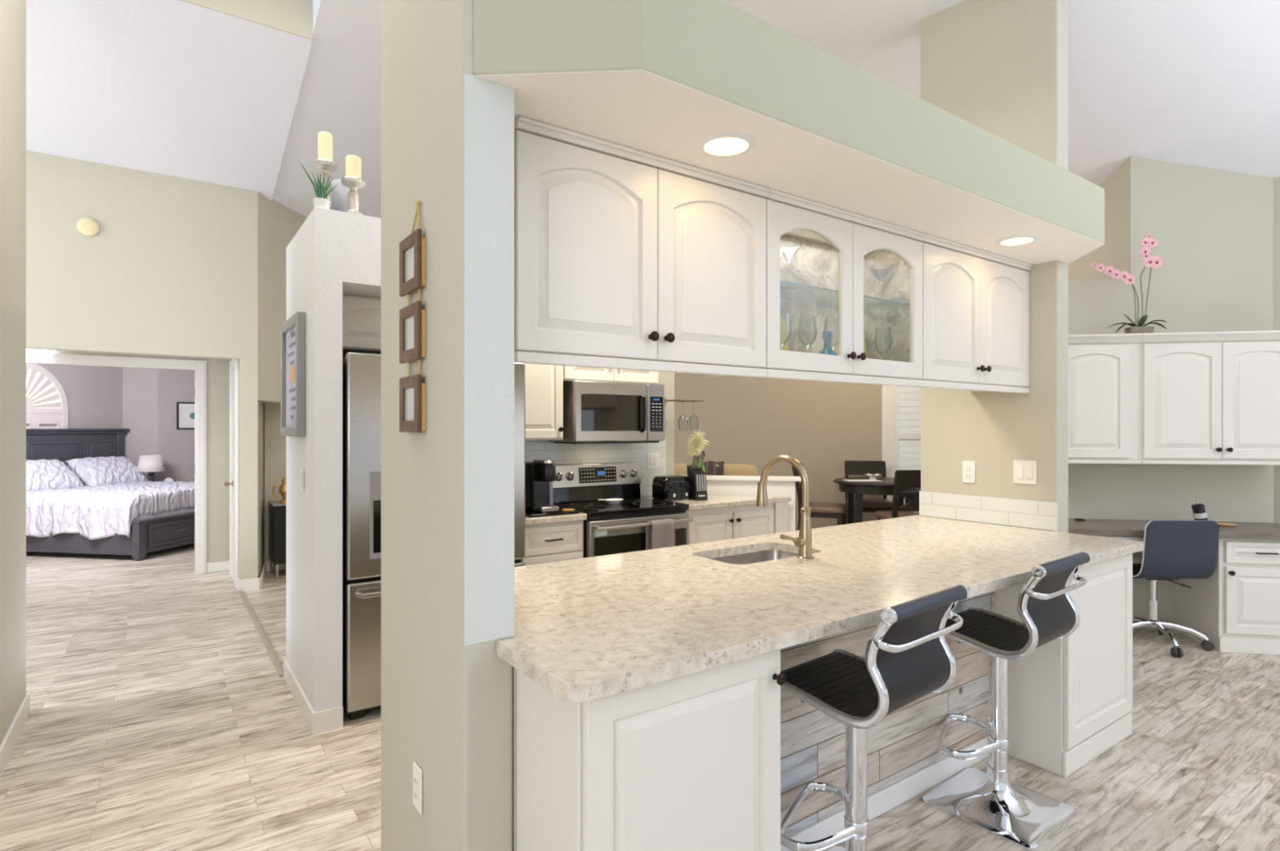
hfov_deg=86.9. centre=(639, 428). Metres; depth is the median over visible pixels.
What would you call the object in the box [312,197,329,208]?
pot
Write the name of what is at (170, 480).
alarm clock
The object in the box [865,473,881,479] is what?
bowl
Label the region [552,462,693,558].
range
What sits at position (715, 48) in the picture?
soffit
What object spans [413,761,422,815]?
outlet
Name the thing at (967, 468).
receptacle
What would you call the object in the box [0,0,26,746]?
wall
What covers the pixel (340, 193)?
disc
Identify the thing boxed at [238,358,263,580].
wall pier
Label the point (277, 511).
sideboard
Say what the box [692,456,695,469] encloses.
knife
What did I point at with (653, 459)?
light switch
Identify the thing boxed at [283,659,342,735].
baseboard
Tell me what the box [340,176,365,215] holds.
candle holder
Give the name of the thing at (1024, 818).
bar stool
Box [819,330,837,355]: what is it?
decanter
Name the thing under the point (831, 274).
upper cabinet
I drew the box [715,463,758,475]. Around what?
cushion
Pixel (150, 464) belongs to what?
table lamp
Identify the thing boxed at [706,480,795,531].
wall
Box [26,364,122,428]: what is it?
wall
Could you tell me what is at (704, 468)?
vase
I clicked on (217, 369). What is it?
wall
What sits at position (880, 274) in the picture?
martini glass
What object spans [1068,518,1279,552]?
desk
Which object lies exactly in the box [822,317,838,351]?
wine glass
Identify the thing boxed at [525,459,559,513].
coffee maker
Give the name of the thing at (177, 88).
ceiling
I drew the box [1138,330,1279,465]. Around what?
upper cabinet
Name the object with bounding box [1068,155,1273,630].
wall
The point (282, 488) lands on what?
ornament
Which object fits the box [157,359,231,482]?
wall
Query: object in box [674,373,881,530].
wall
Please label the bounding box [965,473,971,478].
receptacle
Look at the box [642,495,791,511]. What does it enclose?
countertop
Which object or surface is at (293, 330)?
framed art
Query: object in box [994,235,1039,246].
recessed light
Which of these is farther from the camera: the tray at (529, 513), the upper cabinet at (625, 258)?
the tray at (529, 513)
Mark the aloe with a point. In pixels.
(321, 201)
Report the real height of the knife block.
0.253 m
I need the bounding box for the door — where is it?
[224,359,238,588]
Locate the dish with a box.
[1217,523,1238,527]
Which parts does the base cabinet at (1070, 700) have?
door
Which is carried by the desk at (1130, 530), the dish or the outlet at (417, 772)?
the dish
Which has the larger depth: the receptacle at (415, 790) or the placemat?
the placemat
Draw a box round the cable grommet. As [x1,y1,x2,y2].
[1074,518,1084,520]
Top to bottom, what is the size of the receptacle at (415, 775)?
0.028 m
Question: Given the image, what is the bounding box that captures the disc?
[330,179,349,212]
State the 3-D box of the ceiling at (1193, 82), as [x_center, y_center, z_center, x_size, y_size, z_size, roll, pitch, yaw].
[3.551,-1.842,4.361,9.160,3.228,15.000,0,0,-35]
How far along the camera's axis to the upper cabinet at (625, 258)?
2.11 m
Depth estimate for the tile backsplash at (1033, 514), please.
3.77 m
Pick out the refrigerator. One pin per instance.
(362, 372)
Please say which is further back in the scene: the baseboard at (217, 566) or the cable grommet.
the baseboard at (217, 566)
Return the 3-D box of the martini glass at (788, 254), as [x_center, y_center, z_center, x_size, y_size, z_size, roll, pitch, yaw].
[0.599,-0.652,2.731,0.116,0.180,0.116,0,0,-35]
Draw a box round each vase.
[695,457,705,472]
[780,318,789,351]
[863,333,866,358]
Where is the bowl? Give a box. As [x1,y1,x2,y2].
[606,498,622,504]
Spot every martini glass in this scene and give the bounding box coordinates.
[780,240,803,290]
[867,263,894,306]
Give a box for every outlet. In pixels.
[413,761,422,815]
[962,461,975,483]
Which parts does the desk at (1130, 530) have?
drawer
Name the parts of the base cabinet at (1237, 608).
knob, drawer, door, pull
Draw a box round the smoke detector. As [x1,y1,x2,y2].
[76,217,99,236]
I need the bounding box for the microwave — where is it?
[548,380,664,444]
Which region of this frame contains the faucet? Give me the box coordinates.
[755,455,813,559]
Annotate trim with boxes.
[238,590,283,676]
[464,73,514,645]
[680,475,801,481]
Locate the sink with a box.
[711,550,798,564]
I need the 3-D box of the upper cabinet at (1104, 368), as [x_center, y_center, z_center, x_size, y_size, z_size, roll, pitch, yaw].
[3.086,-0.197,4.788,0.678,0.883,0.365,0,0,10]
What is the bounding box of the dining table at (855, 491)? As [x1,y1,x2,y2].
[833,477,920,524]
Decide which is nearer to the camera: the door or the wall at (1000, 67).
the wall at (1000, 67)
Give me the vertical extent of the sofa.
1.020 m
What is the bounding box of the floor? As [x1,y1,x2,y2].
[0,543,1279,850]
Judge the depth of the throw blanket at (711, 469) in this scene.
6.48 m
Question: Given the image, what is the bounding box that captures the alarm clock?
[164,477,173,482]
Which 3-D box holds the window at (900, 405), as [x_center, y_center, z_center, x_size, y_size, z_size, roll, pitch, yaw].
[3.815,0.050,7.680,2.050,1.800,0.158,0,0,10]
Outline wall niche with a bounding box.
[263,403,286,564]
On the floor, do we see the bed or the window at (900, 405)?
the bed
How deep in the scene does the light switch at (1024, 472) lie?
3.62 m
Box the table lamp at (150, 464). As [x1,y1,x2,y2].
[137,454,165,481]
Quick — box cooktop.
[552,497,688,519]
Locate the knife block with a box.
[686,465,707,501]
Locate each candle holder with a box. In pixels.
[312,158,337,209]
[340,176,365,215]
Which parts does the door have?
knob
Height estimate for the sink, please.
0.190 m
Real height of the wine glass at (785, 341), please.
0.225 m
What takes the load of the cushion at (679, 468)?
on the sofa
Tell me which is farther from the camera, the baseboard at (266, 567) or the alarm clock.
the alarm clock
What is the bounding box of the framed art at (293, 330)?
[280,311,305,436]
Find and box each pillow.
[26,459,84,491]
[65,456,148,486]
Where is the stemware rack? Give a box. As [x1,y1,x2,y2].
[664,398,704,404]
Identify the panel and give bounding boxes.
[773,502,788,533]
[780,591,994,837]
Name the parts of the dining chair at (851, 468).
leg, rail, seat, seat frame, leg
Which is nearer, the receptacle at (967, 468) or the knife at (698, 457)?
the receptacle at (967, 468)
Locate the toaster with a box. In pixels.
[652,475,690,500]
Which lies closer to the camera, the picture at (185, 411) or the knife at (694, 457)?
the knife at (694, 457)
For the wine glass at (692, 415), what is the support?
hanging from the stemware rack
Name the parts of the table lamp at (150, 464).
lamp shade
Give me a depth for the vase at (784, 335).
2.82 m
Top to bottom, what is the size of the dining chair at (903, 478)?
1.075 m
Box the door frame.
[26,352,206,574]
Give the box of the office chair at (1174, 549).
[1132,520,1219,657]
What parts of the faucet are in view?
spout, lever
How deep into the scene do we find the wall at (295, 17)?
4.41 m
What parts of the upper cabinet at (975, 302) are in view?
door, light rail, crown, knob, knob, door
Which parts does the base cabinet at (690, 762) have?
knob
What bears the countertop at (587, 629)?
on the base cabinet at (690, 762)
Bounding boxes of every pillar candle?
[317,131,333,160]
[345,155,360,177]
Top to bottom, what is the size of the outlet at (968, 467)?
0.125 m
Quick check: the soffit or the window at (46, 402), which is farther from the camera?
the window at (46, 402)
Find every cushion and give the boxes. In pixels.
[674,463,691,475]
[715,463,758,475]
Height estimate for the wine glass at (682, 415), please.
0.225 m
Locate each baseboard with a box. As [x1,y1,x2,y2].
[0,693,30,777]
[206,560,229,573]
[236,577,259,591]
[259,561,286,588]
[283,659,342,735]
[780,736,989,850]
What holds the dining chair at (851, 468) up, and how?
on the floor
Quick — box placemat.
[843,480,881,481]
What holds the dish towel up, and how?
hanging from the range
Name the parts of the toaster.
lever panel, lever panel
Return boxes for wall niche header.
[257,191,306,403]
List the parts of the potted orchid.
flower, flower, flower, flower, flower, stem, stem, pot, stem, flower, flower, flower, stem, flower, flower, flower, flower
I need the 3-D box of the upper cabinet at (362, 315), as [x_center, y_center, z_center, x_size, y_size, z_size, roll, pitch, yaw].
[-1.347,-0.564,4.004,0.991,0.288,0.490,0,0,-35]
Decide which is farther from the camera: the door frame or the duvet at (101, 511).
the duvet at (101, 511)
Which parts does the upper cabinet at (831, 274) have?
panel, door, light rail, crown, knob, knob, door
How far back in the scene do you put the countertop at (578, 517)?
4.08 m
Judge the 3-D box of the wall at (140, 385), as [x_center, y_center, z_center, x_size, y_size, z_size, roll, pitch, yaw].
[-7.175,0.050,9.735,0.426,2.800,0.100,0,0,-18]
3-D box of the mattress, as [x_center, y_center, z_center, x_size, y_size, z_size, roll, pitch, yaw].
[-6.411,0.965,8.451,2.070,0.270,1.730,0,0,10]
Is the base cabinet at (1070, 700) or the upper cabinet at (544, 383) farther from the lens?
the upper cabinet at (544, 383)
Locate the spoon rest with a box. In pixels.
[597,498,622,504]
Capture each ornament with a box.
[272,477,286,503]
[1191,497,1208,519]
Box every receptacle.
[413,773,417,788]
[413,788,417,803]
[965,466,971,471]
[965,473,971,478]
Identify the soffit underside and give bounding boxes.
[471,70,1104,265]
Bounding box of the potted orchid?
[1090,233,1166,333]
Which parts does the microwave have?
door, handle, control panel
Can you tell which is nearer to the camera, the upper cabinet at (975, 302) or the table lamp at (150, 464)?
the upper cabinet at (975, 302)
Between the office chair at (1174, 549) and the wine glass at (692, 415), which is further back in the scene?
the wine glass at (692, 415)
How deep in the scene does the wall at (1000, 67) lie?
3.68 m
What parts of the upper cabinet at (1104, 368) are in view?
light rail, crown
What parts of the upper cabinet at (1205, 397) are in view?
door, crown, light rail, knob, knob, door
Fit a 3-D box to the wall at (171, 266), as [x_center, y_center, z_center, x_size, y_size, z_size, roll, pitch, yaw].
[-5.805,-0.350,4.476,5.717,3.600,0.120,0,0,-35]
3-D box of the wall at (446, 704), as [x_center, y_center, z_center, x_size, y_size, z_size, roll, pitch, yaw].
[-0.602,-0.900,2.011,0.131,4.700,0.776,0,0,-35]
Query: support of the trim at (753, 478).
on the wall at (748, 488)
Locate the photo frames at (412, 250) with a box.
[399,200,426,432]
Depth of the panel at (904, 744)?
2.52 m
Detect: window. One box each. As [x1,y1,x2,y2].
[26,363,68,428]
[881,385,920,505]
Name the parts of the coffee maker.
lid, water tank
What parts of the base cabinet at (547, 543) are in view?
drawer, drawer, pull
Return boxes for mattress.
[130,507,195,527]
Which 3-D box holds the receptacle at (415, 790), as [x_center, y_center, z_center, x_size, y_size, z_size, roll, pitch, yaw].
[-0.643,1.056,1.941,0.003,0.028,0.034,0,0,-35]
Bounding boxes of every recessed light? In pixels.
[696,132,756,157]
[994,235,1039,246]
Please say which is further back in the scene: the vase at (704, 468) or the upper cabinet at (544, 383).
the vase at (704, 468)
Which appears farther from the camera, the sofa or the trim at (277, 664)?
the sofa
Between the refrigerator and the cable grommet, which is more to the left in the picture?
the refrigerator
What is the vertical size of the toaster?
0.176 m
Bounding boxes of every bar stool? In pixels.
[780,584,968,850]
[922,551,1090,850]
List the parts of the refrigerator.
door, handle, freezer drawer, door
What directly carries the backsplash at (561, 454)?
attached to the wall at (667, 379)
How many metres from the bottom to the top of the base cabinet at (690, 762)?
0.876 m
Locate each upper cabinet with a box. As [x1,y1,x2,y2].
[342,293,381,357]
[514,115,769,377]
[524,363,563,440]
[563,365,658,384]
[713,189,926,387]
[868,234,1032,394]
[1068,333,1143,464]
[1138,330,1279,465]
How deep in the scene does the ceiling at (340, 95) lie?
5.30 m
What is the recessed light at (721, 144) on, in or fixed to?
in the soffit underside
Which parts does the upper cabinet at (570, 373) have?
door, door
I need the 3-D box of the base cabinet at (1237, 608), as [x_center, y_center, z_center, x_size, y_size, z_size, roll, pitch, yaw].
[4.086,1.080,4.532,0.616,0.740,0.535,0,0,10]
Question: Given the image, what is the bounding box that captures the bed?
[26,428,195,560]
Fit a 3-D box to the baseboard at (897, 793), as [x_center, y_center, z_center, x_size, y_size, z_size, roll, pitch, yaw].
[0.908,1.407,2.542,1.691,0.085,0.014,0,0,-35]
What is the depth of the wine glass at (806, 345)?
2.79 m
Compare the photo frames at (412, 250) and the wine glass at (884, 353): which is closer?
the photo frames at (412, 250)
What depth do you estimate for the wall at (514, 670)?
1.74 m
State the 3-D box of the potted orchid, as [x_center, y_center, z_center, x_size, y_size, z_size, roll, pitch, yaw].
[3.383,-0.990,4.673,0.484,0.702,0.135,0,0,1]
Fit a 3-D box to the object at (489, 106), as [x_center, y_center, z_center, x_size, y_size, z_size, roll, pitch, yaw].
[-0.376,-0.168,1.693,0.132,1.401,0.003,0,0,-35]
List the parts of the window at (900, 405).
frame, shutter panel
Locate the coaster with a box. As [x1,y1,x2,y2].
[561,508,574,511]
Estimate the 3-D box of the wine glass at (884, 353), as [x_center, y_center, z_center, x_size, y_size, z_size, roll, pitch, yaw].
[1.119,-0.348,3.113,0.080,0.225,0.080,0,0,-35]
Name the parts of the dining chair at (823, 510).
leg, seat frame, seat, leg, leg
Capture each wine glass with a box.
[677,401,688,431]
[688,401,698,431]
[780,312,791,347]
[797,315,817,349]
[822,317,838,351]
[874,327,892,359]
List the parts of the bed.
headboard panel, headboard, cornice, rail, headboard panel, head post, foot post, footboard rail, footboard, drawer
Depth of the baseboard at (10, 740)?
3.07 m
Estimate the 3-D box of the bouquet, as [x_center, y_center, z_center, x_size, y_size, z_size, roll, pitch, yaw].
[0.473,0.176,5.468,0.191,0.350,0.188,0,0,7]
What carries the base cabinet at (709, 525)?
on the floor
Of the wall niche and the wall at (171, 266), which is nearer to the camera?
the wall at (171, 266)
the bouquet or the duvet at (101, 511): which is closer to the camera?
the bouquet
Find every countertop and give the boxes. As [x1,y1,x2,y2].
[496,515,1143,702]
[525,512,586,525]
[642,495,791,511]
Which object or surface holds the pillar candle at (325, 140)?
on the candle holder at (325, 166)
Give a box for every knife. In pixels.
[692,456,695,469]
[696,456,699,469]
[700,455,703,469]
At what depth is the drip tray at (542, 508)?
4.17 m
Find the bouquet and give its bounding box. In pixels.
[686,429,708,461]
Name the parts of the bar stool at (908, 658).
rail, seat, rail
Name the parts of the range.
burner knob, burner knob, control panel, burner knob, burner knob, oven door, oven handle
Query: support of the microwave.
attached to the upper cabinet at (570, 373)
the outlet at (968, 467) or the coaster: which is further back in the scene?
the coaster
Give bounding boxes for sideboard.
[267,500,286,578]
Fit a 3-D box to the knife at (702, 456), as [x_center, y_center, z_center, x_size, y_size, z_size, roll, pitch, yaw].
[0.465,0.257,5.042,0.019,0.100,0.036,0,0,-25]
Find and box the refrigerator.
[342,352,525,720]
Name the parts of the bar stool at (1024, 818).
rail, seat, rail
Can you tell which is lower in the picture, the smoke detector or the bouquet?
the bouquet
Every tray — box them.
[525,507,579,517]
[532,504,559,513]
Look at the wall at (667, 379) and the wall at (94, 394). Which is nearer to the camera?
the wall at (667, 379)
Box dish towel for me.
[645,519,675,550]
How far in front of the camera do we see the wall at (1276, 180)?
4.73 m
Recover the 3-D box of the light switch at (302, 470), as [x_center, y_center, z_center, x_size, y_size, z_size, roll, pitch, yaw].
[-1.734,0.270,3.466,0.011,0.125,0.075,0,0,-35]
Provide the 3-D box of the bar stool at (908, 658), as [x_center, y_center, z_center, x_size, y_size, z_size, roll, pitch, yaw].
[0.651,0.958,2.035,0.453,0.984,0.485,0,0,-40]
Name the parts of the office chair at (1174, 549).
leg, leg, leg, seat, backrest, lever, leg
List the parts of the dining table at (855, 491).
leg, leg, leg, leg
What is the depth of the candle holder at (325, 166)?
3.33 m
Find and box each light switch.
[300,468,304,493]
[647,453,659,469]
[1013,460,1036,484]
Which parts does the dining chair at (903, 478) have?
leg, seat, rail, cross rail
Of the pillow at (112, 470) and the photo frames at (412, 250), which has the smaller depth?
the photo frames at (412, 250)
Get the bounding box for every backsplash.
[525,437,666,496]
[919,491,1057,531]
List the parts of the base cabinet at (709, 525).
door, door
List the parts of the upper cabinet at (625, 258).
door, light rail, crown, knob, knob, door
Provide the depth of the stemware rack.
5.23 m
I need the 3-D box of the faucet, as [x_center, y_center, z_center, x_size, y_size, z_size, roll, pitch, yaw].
[0.578,0.325,2.836,0.177,0.420,0.276,0,0,-35]
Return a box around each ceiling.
[26,0,312,200]
[271,0,381,217]
[720,0,1279,186]
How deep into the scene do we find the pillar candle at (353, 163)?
3.33 m
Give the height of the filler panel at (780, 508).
0.776 m
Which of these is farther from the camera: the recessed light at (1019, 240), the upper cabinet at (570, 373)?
the upper cabinet at (570, 373)
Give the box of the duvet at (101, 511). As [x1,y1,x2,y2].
[26,481,195,539]
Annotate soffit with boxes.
[473,0,1104,243]
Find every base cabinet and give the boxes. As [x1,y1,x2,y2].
[516,649,786,850]
[520,520,583,565]
[685,502,773,544]
[994,553,1132,777]
[1173,538,1279,655]
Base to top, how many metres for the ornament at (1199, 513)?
0.191 m
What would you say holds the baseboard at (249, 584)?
attached to the wall pier
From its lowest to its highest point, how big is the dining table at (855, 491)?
0.915 m
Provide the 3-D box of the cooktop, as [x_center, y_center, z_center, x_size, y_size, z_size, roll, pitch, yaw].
[-0.154,0.547,4.665,0.808,0.045,0.575,0,0,-35]
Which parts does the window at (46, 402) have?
pane, shutter panel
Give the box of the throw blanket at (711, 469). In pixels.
[692,461,724,475]
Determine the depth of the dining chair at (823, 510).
6.85 m
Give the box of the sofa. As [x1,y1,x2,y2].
[674,463,758,475]
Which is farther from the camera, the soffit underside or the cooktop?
the cooktop
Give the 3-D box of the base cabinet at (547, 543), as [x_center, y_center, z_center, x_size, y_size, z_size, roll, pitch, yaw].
[-0.700,1.012,4.343,0.443,0.876,0.682,0,0,-35]
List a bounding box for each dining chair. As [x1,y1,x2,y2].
[791,462,847,530]
[844,461,892,524]
[875,470,920,519]
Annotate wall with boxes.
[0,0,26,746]
[26,150,257,359]
[26,348,229,563]
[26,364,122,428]
[122,367,157,528]
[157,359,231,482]
[180,0,312,39]
[286,207,381,712]
[342,357,674,497]
[381,0,512,850]
[512,666,516,850]
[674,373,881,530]
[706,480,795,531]
[920,0,1068,533]
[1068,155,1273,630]
[1273,177,1279,524]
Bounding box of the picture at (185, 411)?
[176,402,195,429]
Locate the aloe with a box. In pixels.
[299,161,337,208]
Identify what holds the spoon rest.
on the range

